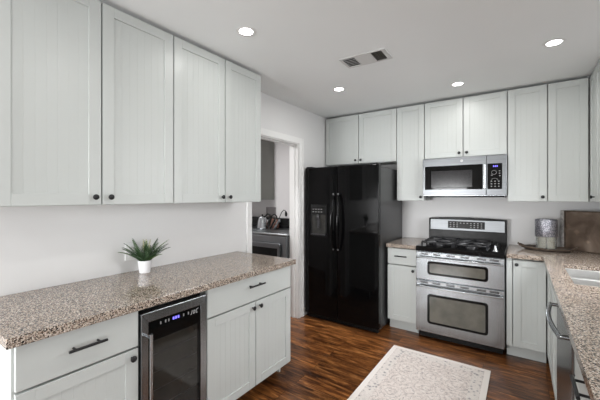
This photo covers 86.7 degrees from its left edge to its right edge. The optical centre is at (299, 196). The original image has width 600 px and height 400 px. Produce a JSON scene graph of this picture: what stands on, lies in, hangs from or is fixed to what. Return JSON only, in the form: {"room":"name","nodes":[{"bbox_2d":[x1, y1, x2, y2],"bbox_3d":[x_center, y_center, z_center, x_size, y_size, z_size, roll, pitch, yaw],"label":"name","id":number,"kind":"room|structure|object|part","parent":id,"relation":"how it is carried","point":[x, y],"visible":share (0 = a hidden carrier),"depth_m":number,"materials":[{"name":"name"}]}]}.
{"room":"kitchen","nodes":[
{"label":"kitchen","id":0,"kind":"room"},
{"bbox_2d":[0,92,329,306],"bbox_3d":[-1.360,0.185,1.886,0.120,2.462,6.400,0,0,35],"label":"wall","id":1,"kind":"structure","parent":0,"point":[41,247],"depth_m":2.05,"materials":[{"name":"paint"}]},
{"bbox_2d":[0,0,172,206],"bbox_3d":[-1.161,-0.490,1.750,0.358,1.068,0.844,0,0,35],"label":"upper cabinet","id":2,"kind":"object","parent":1,"relation":"attached to","point":[86,86],"visible":1,"depth_m":1.60,"materials":[{"name":"paint"}]},
{"bbox_3d":[-1.167,-0.490,1.498,0.020,1.060,0.416,0,0,35],"label":"door","id":3,"kind":"part","parent":2,"relation":"part of","materials":[{"name":"paint"}]},
{"bbox_3d":[-1.046,0.001,1.627,0.029,0.029,0.029,0,0,35],"label":"knob","id":4,"kind":"part","parent":2,"relation":"part of","materials":[{"name":"black metal"}]},
{"bbox_3d":[-0.926,-0.490,1.845,0.020,1.060,0.412,0,0,35],"label":"door","id":5,"kind":"part","parent":2,"relation":"part of","materials":[{"name":"paint"}]},
{"bbox_2d":[125,242,135,260],"bbox_3d":[-1.124,0.361,2.112,0.009,0.116,0.072,0,0,35],"label":"wall outlet","id":6,"kind":"object","parent":1,"relation":"attached to","point":[127,257],"visible":0.67,"depth_m":2.10,"materials":[{"name":"white plastic"}]},
{"bbox_2d":[168,36,260,203],"bbox_3d":[-0.685,-0.490,2.435,0.358,1.068,0.824,0,0,35],"label":"upper cabinet","id":7,"kind":"object","parent":1,"relation":"attached to","point":[217,101],"visible":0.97,"depth_m":2.29,"materials":[{"name":"paint"}]},
{"bbox_3d":[-0.685,-0.490,2.193,0.020,1.060,0.419,0,0,35],"label":"door","id":8,"kind":"part","parent":7,"relation":"part of","materials":[{"name":"paint"}]},
{"bbox_3d":[-0.450,-0.490,2.531,0.020,1.060,0.389,0,0,35],"label":"door","id":9,"kind":"part","parent":7,"relation":"part of","materials":[{"name":"paint"}]},
{"bbox_2d":[246,128,303,317],"bbox_3d":[-0.294,0.399,3.421,0.120,2.035,0.792,0,0,35],"label":"door frame","id":10,"kind":"structure","parent":1,"relation":"in","point":[293,146],"depth_m":3.72,"materials":[{"name":"paint"}]},
{"bbox_2d":[252,142,289,217],"bbox_3d":[-0.506,0.185,4.957,1.980,2.462,0.120,0,0,35],"label":"wall","id":11,"kind":"structure","parent":0,"point":[281,201],"depth_m":4.74,"materials":[{"name":"paint"}]},
{"bbox_2d":[261,139,273,199],"bbox_3d":[-0.905,-0.456,4.956,1.025,1.000,0.331,0,0,35],"label":"upper cabinet","id":12,"kind":"object","parent":11,"relation":"attached to","point":[267,147],"visible":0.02,"depth_m":4.67,"materials":[{"name":"paint"}]},
{"bbox_2d":[266,207,275,216],"bbox_3d":[-0.441,0.231,4.831,0.190,0.150,0.012,0,0,35],"label":"washer supply box","id":13,"kind":"object","parent":11,"relation":"attached to","point":[270,210],"visible":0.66,"depth_m":4.83,"materials":[{"name":"grey plastic"}]},
{"bbox_3d":[-0.439,0.231,4.834,0.150,0.110,0.004,0,0,35],"label":"plate","id":14,"kind":"part","parent":13,"relation":"part of","materials":[{"name":"grey plastic"}]},
{"bbox_2d":[98,0,599,118],"bbox_3d":[-0.365,-1.071,1.286,6.400,0.050,6.550,0,0,35],"label":"ceiling","id":15,"kind":"structure","parent":0,"point":[296,48],"depth_m":2.13,"materials":[{"name":"paint"}]},
{"bbox_2d":[236,26,255,36],"bbox_3d":[-0.341,-1.043,2.008,0.124,0.006,0.124,0,0,35],"label":"recessed light","id":16,"kind":"object","parent":15,"relation":"in","point":[246,31],"visible":1,"depth_m":2.01,"materials":[{"name":"glass"}]},
{"bbox_2d":[333,87,344,91],"bbox_3d":[0.379,-1.043,3.086,0.124,0.006,0.124,0,0,35],"label":"recessed light","id":17,"kind":"object","parent":15,"relation":"in","point":[338,89],"visible":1,"depth_m":3.09,"materials":[{"name":"glass"}]},
{"bbox_2d":[339,48,392,68],"bbox_3d":[0.497,-1.042,2.404,0.356,0.008,0.190,0,0,33],"label":"ceiling vent","id":18,"kind":"object","parent":15,"relation":"in","point":[382,54],"visible":1,"depth_m":2.39,"materials":[{"name":"white metal"}]},
{"bbox_2d":[450,82,464,85],"bbox_3d":[1.458,-1.043,2.942,0.124,0.006,0.124,0,0,35],"label":"recessed light","id":19,"kind":"object","parent":15,"relation":"in","point":[454,83],"visible":1,"depth_m":2.94,"materials":[{"name":"glass"}]},
{"bbox_2d":[543,38,565,46],"bbox_3d":[1.721,-1.043,2.154,0.124,0.006,0.124,0,0,35],"label":"recessed light","id":20,"kind":"object","parent":15,"relation":"in","point":[554,42],"visible":1,"depth_m":2.15,"materials":[{"name":"glass"}]},
{"bbox_2d":[236,314,554,399],"bbox_3d":[-0.365,1.441,1.286,6.400,0.050,6.550,0,0,35],"label":"floor","id":21,"kind":"structure","parent":0,"point":[329,360],"depth_m":2.72,"materials":[{"name":"brown wood"}]},
{"bbox_2d":[0,311,137,399],"bbox_3d":[-1.145,0.976,1.500,0.671,0.880,0.460,0,0,35],"label":"base cabinet","id":22,"kind":"object","parent":21,"relation":"on","point":[98,361],"visible":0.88,"depth_m":1.31,"materials":[{"name":"paint"}]},
{"bbox_3d":[-1.298,0.923,1.329,0.613,0.776,0.004,0,0,35],"label":"panel","id":23,"kind":"part","parent":22,"relation":"part of","materials":[{"name":"paint"}]},
{"bbox_3d":[-0.907,1.010,1.337,0.020,0.580,0.448,0,0,35],"label":"door","id":24,"kind":"part","parent":22,"relation":"part of","materials":[{"name":"paint"}]},
{"bbox_3d":[-0.882,0.616,1.322,0.037,0.012,0.142,0,0,35],"label":"handle","id":25,"kind":"part","parent":22,"relation":"part of","materials":[{"name":"black metal"}]},
{"bbox_3d":[-0.777,0.754,1.480,0.029,0.029,0.029,0,0,35],"label":"knob","id":26,"kind":"part","parent":22,"relation":"part of","materials":[{"name":"black metal"}]},
{"bbox_2d":[133,293,205,399],"bbox_3d":[-0.885,0.984,1.844,0.688,0.865,0.386,0,0,35],"label":"wine cooler","id":27,"kind":"object","parent":21,"relation":"on","point":[171,346],"visible":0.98,"depth_m":1.67,"materials":[{"name":"black glass"}]},
{"bbox_3d":[-0.707,0.930,1.512,0.016,0.552,0.016,0,0,35],"label":"handle","id":28,"kind":"part","parent":27,"relation":"part of","materials":[{"name":"metal"}]},
{"bbox_3d":[-0.671,0.945,1.692,0.034,0.663,0.310,0,0,35],"label":"glass","id":29,"kind":"part","parent":27,"relation":"part of","materials":[{"name":"black glass"}]},
{"bbox_2d":[200,266,289,399],"bbox_3d":[-0.550,0.976,2.356,0.671,0.880,0.824,0,0,35],"label":"base cabinet","id":30,"kind":"object","parent":21,"relation":"on","point":[248,320],"visible":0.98,"depth_m":2.11,"materials":[{"name":"paint"}]},
{"bbox_2d":[0,251,295,349],"bbox_3d":[-0.799,0.515,2.005,0.664,0.038,1.733,0,0,35],"label":"countertop","id":31,"kind":"structure","parent":30,"relation":"on","point":[27,317],"depth_m":1.63,"materials":[{"name":"stone"}]},
{"bbox_2d":[118,238,169,273],"bbox_3d":[-0.995,0.378,2.080,0.203,0.235,0.316,0,0,35],"label":"potted plant","id":32,"kind":"object","parent":31,"relation":"on","point":[144,260],"visible":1,"depth_m":2.05,"materials":[{"name":"green plant"}]},
{"bbox_3d":[-1.015,0.455,2.081,0.088,0.082,0.088,0,0,35],"label":"pot","id":33,"kind":"part","parent":32,"relation":"part of","materials":[{"name":"white ceramic"}]},
{"bbox_3d":[-0.430,1.010,2.024,0.020,0.580,0.406,0,0,35],"label":"door","id":34,"kind":"part","parent":30,"relation":"part of","materials":[{"name":"paint"}]},
{"bbox_3d":[-0.315,0.626,2.191,0.020,0.167,0.812,0,0,35],"label":"drawer","id":35,"kind":"part","parent":30,"relation":"part of","materials":[{"name":"paint"}]},
{"bbox_3d":[-0.295,0.601,2.167,0.037,0.012,0.150,0,0,35],"label":"handle","id":36,"kind":"part","parent":30,"relation":"part of","materials":[{"name":"black metal"}]},
{"bbox_3d":[-0.197,1.010,2.361,0.020,0.580,0.398,0,0,35],"label":"door","id":37,"kind":"part","parent":30,"relation":"part of","materials":[{"name":"paint"}]},
{"bbox_2d":[252,216,275,229],"bbox_3d":[-0.828,0.861,4.607,0.698,1.110,0.743,0,0,35],"label":"washing machine","id":38,"kind":"object","parent":21,"relation":"on","point":[254,218],"visible":0.06,"depth_m":4.79,"materials":[{"name":"metal"}]},
{"bbox_2d":[252,218,289,287],"bbox_3d":[-0.252,0.861,4.206,0.698,1.110,0.743,0,0,35],"label":"dryer","id":39,"kind":"object","parent":21,"relation":"on","point":[270,242],"visible":0.12,"depth_m":3.89,"materials":[{"name":"metal"}]},
{"bbox_2d":[257,213,271,228],"bbox_3d":[-0.483,0.332,4.369,0.235,0.215,0.148,0,0,35],"label":"kettle","id":40,"kind":"object","parent":39,"relation":"on","point":[262,221],"visible":0.99,"depth_m":4.34,"materials":[{"name":"metal"}]},
{"bbox_3d":[-0.437,0.318,4.337,0.121,0.187,0.024,0,0,35],"label":"handle","id":41,"kind":"part","parent":40,"relation":"part of","materials":[{"name":"black plastic"}]},
{"bbox_3d":[-0.458,0.834,3.923,0.555,0.565,0.036,0,0,35],"label":"door","id":42,"kind":"part","parent":39,"relation":"part of","materials":[{"name":"metal"}]},
{"bbox_3d":[-0.434,0.894,3.943,0.682,0.843,0.024,0,0,35],"label":"panel","id":43,"kind":"part","parent":39,"relation":"part of","materials":[{"name":"grey metal"}]},
{"bbox_2d":[269,214,278,227],"bbox_3d":[-0.365,0.338,4.494,0.170,0.203,0.085,0,0,35],"label":"bag","id":44,"kind":"object","parent":39,"relation":"on","point":[273,226],"visible":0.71,"depth_m":4.46,"materials":[{"name":"brown leather"}]},
{"bbox_2d":[305,163,401,332],"bbox_3d":[0.639,0.532,3.809,0.906,1.768,0.901,0,0,35],"label":"refrigerator","id":45,"kind":"object","parent":21,"relation":"on","point":[352,212],"visible":0.98,"depth_m":3.47,"materials":[{"name":"black metal"}]},
{"bbox_3d":[0.211,0.153,3.645,0.182,0.096,0.010,0,0,35],"label":"control panel","id":46,"kind":"part","parent":45,"relation":"part of","materials":[{"name":"black plastic"}]},
{"bbox_3d":[0.248,0.511,3.669,0.424,1.700,0.070,0,0,35],"label":"door","id":47,"kind":"part","parent":45,"relation":"part of","materials":[{"name":"black metal"}]},
{"bbox_3d":[0.355,0.276,3.503,0.078,0.611,0.033,0,0,-38],"label":"handle","id":48,"kind":"part","parent":45,"relation":"part of","materials":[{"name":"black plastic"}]},
{"bbox_3d":[0.409,0.276,3.466,0.033,0.611,0.078,0,0,18],"label":"handle","id":49,"kind":"part","parent":45,"relation":"part of","materials":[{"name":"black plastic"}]},
{"bbox_3d":[0.623,0.511,3.409,0.476,1.700,0.070,0,0,35],"label":"door","id":50,"kind":"part","parent":45,"relation":"part of","materials":[{"name":"black metal"}]},
{"bbox_2d":[388,247,418,332],"bbox_3d":[1.232,0.976,3.570,0.305,0.880,0.671,0,0,35],"label":"base cabinet","id":51,"kind":"object","parent":21,"relation":"on","point":[402,278],"visible":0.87,"depth_m":3.33,"materials":[{"name":"paint"}]},
{"bbox_3d":[1.068,0.626,3.334,0.297,0.167,0.020,0,0,35],"label":"drawer","id":52,"kind":"part","parent":51,"relation":"part of","materials":[{"name":"paint"}]},
{"bbox_3d":[1.068,1.010,3.334,0.297,0.580,0.020,0,0,35],"label":"door","id":53,"kind":"part","parent":51,"relation":"part of","materials":[{"name":"paint"}]},
{"bbox_2d":[386,237,426,248],"bbox_3d":[1.235,0.515,3.577,0.311,0.038,0.659,0,0,35],"label":"countertop","id":54,"kind":"structure","parent":51,"relation":"on","point":[405,242],"depth_m":3.39,"materials":[{"name":"stone"}]},
{"bbox_2d":[347,345,490,399],"bbox_3d":[0.791,1.411,2.182,0.790,0.009,1.500,0,0,35],"label":"rug","id":55,"kind":"object","parent":21,"relation":"on","point":[403,373],"visible":1,"depth_m":2.45,"materials":[{"name":"beige fabric"}]},
{"bbox_2d":[416,217,506,353],"bbox_3d":[1.650,0.821,3.236,0.758,1.190,0.720,0,0,35],"label":"range","id":56,"kind":"object","parent":21,"relation":"on","point":[461,265],"visible":1,"depth_m":3.01,"materials":[{"name":"metal"}]},
{"bbox_3d":[1.460,0.878,2.962,0.734,0.024,0.053,0,0,35],"label":"handle","id":57,"kind":"part","parent":56,"relation":"part of","materials":[{"name":"metal"}]},
{"bbox_3d":[1.460,0.594,2.962,0.734,0.024,0.053,0,0,35],"label":"handle","id":58,"kind":"part","parent":56,"relation":"part of","materials":[{"name":"metal"}]},
{"bbox_3d":[1.488,1.081,3.002,0.752,0.506,0.046,0,0,35],"label":"oven door","id":59,"kind":"part","parent":56,"relation":"part of","materials":[{"name":"metal"}]},
{"bbox_3d":[1.488,0.683,3.002,0.752,0.270,0.046,0,0,35],"label":"oven door","id":60,"kind":"part","parent":56,"relation":"part of","materials":[{"name":"metal"}]},
{"bbox_3d":[1.518,1.369,3.045,0.718,0.070,0.015,0,0,35],"label":"kick plate","id":61,"kind":"part","parent":56,"relation":"part of","materials":[{"name":"black plastic"}]},
{"bbox_2d":[416,237,506,258],"bbox_3d":[1.624,0.490,3.197,0.758,0.100,0.531,0,0,35],"label":"cooktop","id":62,"kind":"object","parent":56,"relation":"in","point":[463,247],"depth_m":3.07,"materials":[{"name":"black metal"}]},
{"bbox_3d":[1.786,0.308,3.431,0.714,0.116,0.016,0,0,35],"label":"panel","id":63,"kind":"part","parent":56,"relation":"part of","materials":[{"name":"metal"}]},
{"bbox_2d":[506,258,546,362],"bbox_3d":[2.106,0.976,2.968,0.284,0.880,0.663,0,0,35],"label":"base cabinet","id":64,"kind":"object","parent":21,"relation":"on","point":[526,280],"visible":0.95,"depth_m":2.73,"materials":[{"name":"paint"}]},
{"bbox_2d":[547,274,556,399],"bbox_3d":[2.030,0.976,2.055,0.630,0.880,0.981,0,0,35],"label":"base cabinet","id":65,"kind":"object","parent":21,"relation":"on","point":[551,337],"visible":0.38,"depth_m":2.21,"materials":[{"name":"paint"}]},
{"bbox_3d":[1.885,0.921,2.382,0.020,0.757,0.441,0,0,35],"label":"door","id":66,"kind":"part","parent":65,"relation":"part of","materials":[{"name":"paint"}]},
{"bbox_2d":[506,244,599,399],"bbox_3d":[1.615,0.515,1.706,0.915,0.038,3.299,0,0,35],"label":"countertop","id":67,"kind":"structure","parent":65,"relation":"on","point":[579,305],"depth_m":1.49,"materials":[{"name":"stone"}]},
{"bbox_2d":[517,242,578,251],"bbox_3d":[2.294,0.469,2.958,0.456,0.053,0.268,0,0,42],"label":"serving tray","id":68,"kind":"object","parent":67,"relation":"on","point":[528,246],"visible":0.87,"depth_m":2.91,"materials":[{"name":"brown wood"}]},
{"bbox_2d":[535,218,557,249],"bbox_3d":[2.291,0.345,2.960,0.170,0.278,0.170,0,0,35],"label":"candle jar","id":69,"kind":"object","parent":68,"relation":"on","point":[546,230],"visible":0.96,"depth_m":2.90,"materials":[{"name":"silver glass"}]},
{"bbox_3d":[2.291,0.422,2.960,0.162,0.125,0.162,0,0,35],"label":"glass","id":70,"kind":"part","parent":69,"relation":"part of","materials":[{"name":"white"}]},
{"bbox_3d":[2.294,0.484,2.958,0.377,0.022,0.249,0,0,42],"label":"plate","id":71,"kind":"part","parent":68,"relation":"part of","materials":[{"name":"brown wood"}]},
{"bbox_2d":[560,210,599,253],"bbox_3d":[2.576,0.312,2.758,0.032,0.366,0.573,0,0,-17],"label":"wood panel","id":72,"kind":"object","parent":67,"relation":"on","point":[581,229],"visible":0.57,"depth_m":2.87,"materials":[{"name":"brown wood"}]},
{"bbox_3d":[2.498,0.312,3.019,0.032,0.366,0.028,0,0,-17],"label":"frame","id":73,"kind":"part","parent":72,"relation":"part of","materials":[{"name":"grey wood"}]},
{"bbox_2d":[565,268,599,286],"bbox_3d":[1.924,0.618,1.956,0.424,0.194,0.648,0,0,35],"label":"sink","id":74,"kind":"object","parent":67,"relation":"in","point":[580,277],"visible":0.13,"depth_m":2.24,"materials":[{"name":"metal"}]},
{"bbox_3d":[2.018,0.619,2.091,0.424,0.192,0.318,0,0,35],"label":"bowl","id":75,"kind":"part","parent":74,"relation":"part of","materials":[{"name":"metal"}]},
{"bbox_3d":[1.826,0.609,1.816,0.424,0.172,0.307,0,0,35],"label":"bowl","id":76,"kind":"part","parent":74,"relation":"part of","materials":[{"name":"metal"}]},
{"bbox_3d":[1.629,0.921,2.013,0.020,0.757,0.442,0,0,35],"label":"door","id":77,"kind":"part","parent":65,"relation":"part of","materials":[{"name":"paint"}]},
{"bbox_2d":[546,302,574,399],"bbox_3d":[1.522,0.980,1.403,0.684,0.872,0.659,0,0,35],"label":"dishwasher","id":78,"kind":"object","parent":21,"relation":"on","point":[565,352],"visible":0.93,"depth_m":1.51,"materials":[{"name":"silver metal"}]},
{"bbox_3d":[1.283,0.616,1.621,0.043,0.020,0.533,0,0,35],"label":"handle","id":79,"kind":"part","parent":78,"relation":"part of","materials":[{"name":"metal"}]},
{"bbox_3d":[1.158,0.616,1.395,0.031,0.020,0.020,0,0,35],"label":"handle post","id":80,"kind":"part","parent":78,"relation":"part of","materials":[{"name":"metal"}]},
{"bbox_3d":[1.306,0.922,1.553,0.034,0.757,0.659,0,0,35],"label":"door","id":81,"kind":"part","parent":78,"relation":"part of","materials":[{"name":"metal"}]},
{"bbox_2d":[570,356,590,399],"bbox_3d":[1.190,0.976,0.882,0.671,0.880,0.560,0,0,35],"label":"base cabinet","id":82,"kind":"object","parent":21,"relation":"on","point":[579,387],"visible":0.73,"depth_m":1.09,"materials":[{"name":"paint"}]},
{"bbox_3d":[0.910,0.621,1.034,0.037,0.012,0.150,0,0,35],"label":"handle","id":83,"kind":"part","parent":82,"relation":"part of","materials":[{"name":"black metal"}]},
{"bbox_2d":[381,164,599,248],"bbox_3d":[1.758,0.185,3.689,3.185,2.462,0.120,0,0,35],"label":"wall","id":84,"kind":"structure","parent":0,"point":[520,216],"depth_m":3.38,"materials":[{"name":"paint"}]},
{"bbox_2d":[326,108,396,166],"bbox_3d":[0.809,-0.717,4.055,0.946,0.614,0.358,0,0,35],"label":"upper cabinet","id":85,"kind":"object","parent":84,"relation":"attached to","point":[366,138],"visible":0.99,"depth_m":3.90,"materials":[{"name":"paint"}]},
{"bbox_3d":[0.535,-0.717,4.076,0.464,0.606,0.020,0,0,35],"label":"door","id":86,"kind":"part","parent":85,"relation":"part of","materials":[{"name":"paint"}]},
{"bbox_3d":[0.924,-0.717,3.806,0.466,0.606,0.020,0,0,35],"label":"door","id":87,"kind":"part","parent":85,"relation":"part of","materials":[{"name":"paint"}]},
{"bbox_2d":[397,104,430,200],"bbox_3d":[1.323,-0.490,3.698,0.306,1.068,0.358,0,0,35],"label":"upper cabinet","id":88,"kind":"object","parent":84,"relation":"attached to","point":[410,119],"visible":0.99,"depth_m":3.58,"materials":[{"name":"paint"}]},
{"bbox_2d":[425,91,506,158],"bbox_3d":[1.762,-0.717,3.393,0.762,0.614,0.358,0,0,35],"label":"upper cabinet","id":89,"kind":"object","parent":84,"relation":"attached to","point":[472,125],"visible":0.91,"depth_m":3.25,"materials":[{"name":"paint"}]},
{"bbox_3d":[1.526,-0.717,3.388,0.373,0.606,0.020,0,0,35],"label":"door","id":90,"kind":"part","parent":89,"relation":"part of","materials":[{"name":"paint"}]},
{"bbox_2d":[423,154,506,196],"bbox_3d":[1.740,-0.200,3.361,0.757,0.410,0.435,0,0,35],"label":"microwave","id":91,"kind":"object","parent":89,"relation":"attached to","point":[486,175],"visible":1,"depth_m":3.19,"materials":[{"name":"metal"}]},
{"bbox_3d":[1.562,-0.198,3.257,0.538,0.246,0.004,0,0,35],"label":"door glass","id":92,"kind":"part","parent":91,"relation":"part of","materials":[{"name":"black glass"}]},
{"bbox_3d":[1.572,-0.209,3.268,0.588,0.388,0.028,0,0,35],"label":"door","id":93,"kind":"part","parent":91,"relation":"part of","materials":[{"name":"metal"}]},
{"bbox_3d":[1.787,-0.198,3.083,0.022,0.238,0.033,0,0,35],"label":"handle","id":94,"kind":"part","parent":91,"relation":"part of","materials":[{"name":"metal"}]},
{"bbox_3d":[1.884,-0.209,3.051,0.166,0.388,0.028,0,0,35],"label":"control panel","id":95,"kind":"part","parent":91,"relation":"part of","materials":[{"name":"metal"}]},
{"bbox_3d":[1.839,-0.717,3.170,0.373,0.606,0.020,0,0,35],"label":"door","id":96,"kind":"part","parent":89,"relation":"part of","materials":[{"name":"paint"}]},
{"bbox_2d":[507,84,546,201],"bbox_3d":[2.201,-0.490,3.088,0.306,1.068,0.358,0,0,35],"label":"upper cabinet","id":97,"kind":"object","parent":84,"relation":"attached to","point":[526,107],"visible":1,"depth_m":2.97,"materials":[{"name":"paint"}]},
{"bbox_2d":[547,78,589,201],"bbox_3d":[2.586,-0.490,2.839,0.610,1.068,0.328,0,0,35],"label":"upper cabinet","id":98,"kind":"object","parent":84,"relation":"attached to","point":[568,102],"visible":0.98,"depth_m":2.80,"materials":[{"name":"paint"}]},
{"bbox_3d":[2.007,0.185,1.361,0.120,2.462,3.420,0,0,35],"label":"wall","id":99,"kind":"structure","parent":0,"visible":0},
{"bbox_2d":[590,61,599,201],"bbox_3d":[2.453,-0.490,2.424,0.356,1.068,0.500,0,0,35],"label":"upper cabinet","id":100,"kind":"object","parent":99,"relation":"attached to","point":[595,77],"visible":1,"depth_m":2.52,"materials":[{"name":"paint"}]},
{"bbox_3d":[2.412,-0.490,2.607,0.020,1.060,0.237,0,0,35],"label":"door","id":101,"kind":"part","parent":100,"relation":"part of","materials":[{"name":"paint"}]},
{"bbox_3d":[2.270,-0.490,2.402,0.020,1.060,0.247,0,0,35],"label":"door","id":102,"kind":"part","parent":100,"relation":"part of","materials":[{"name":"paint"}]}
]}

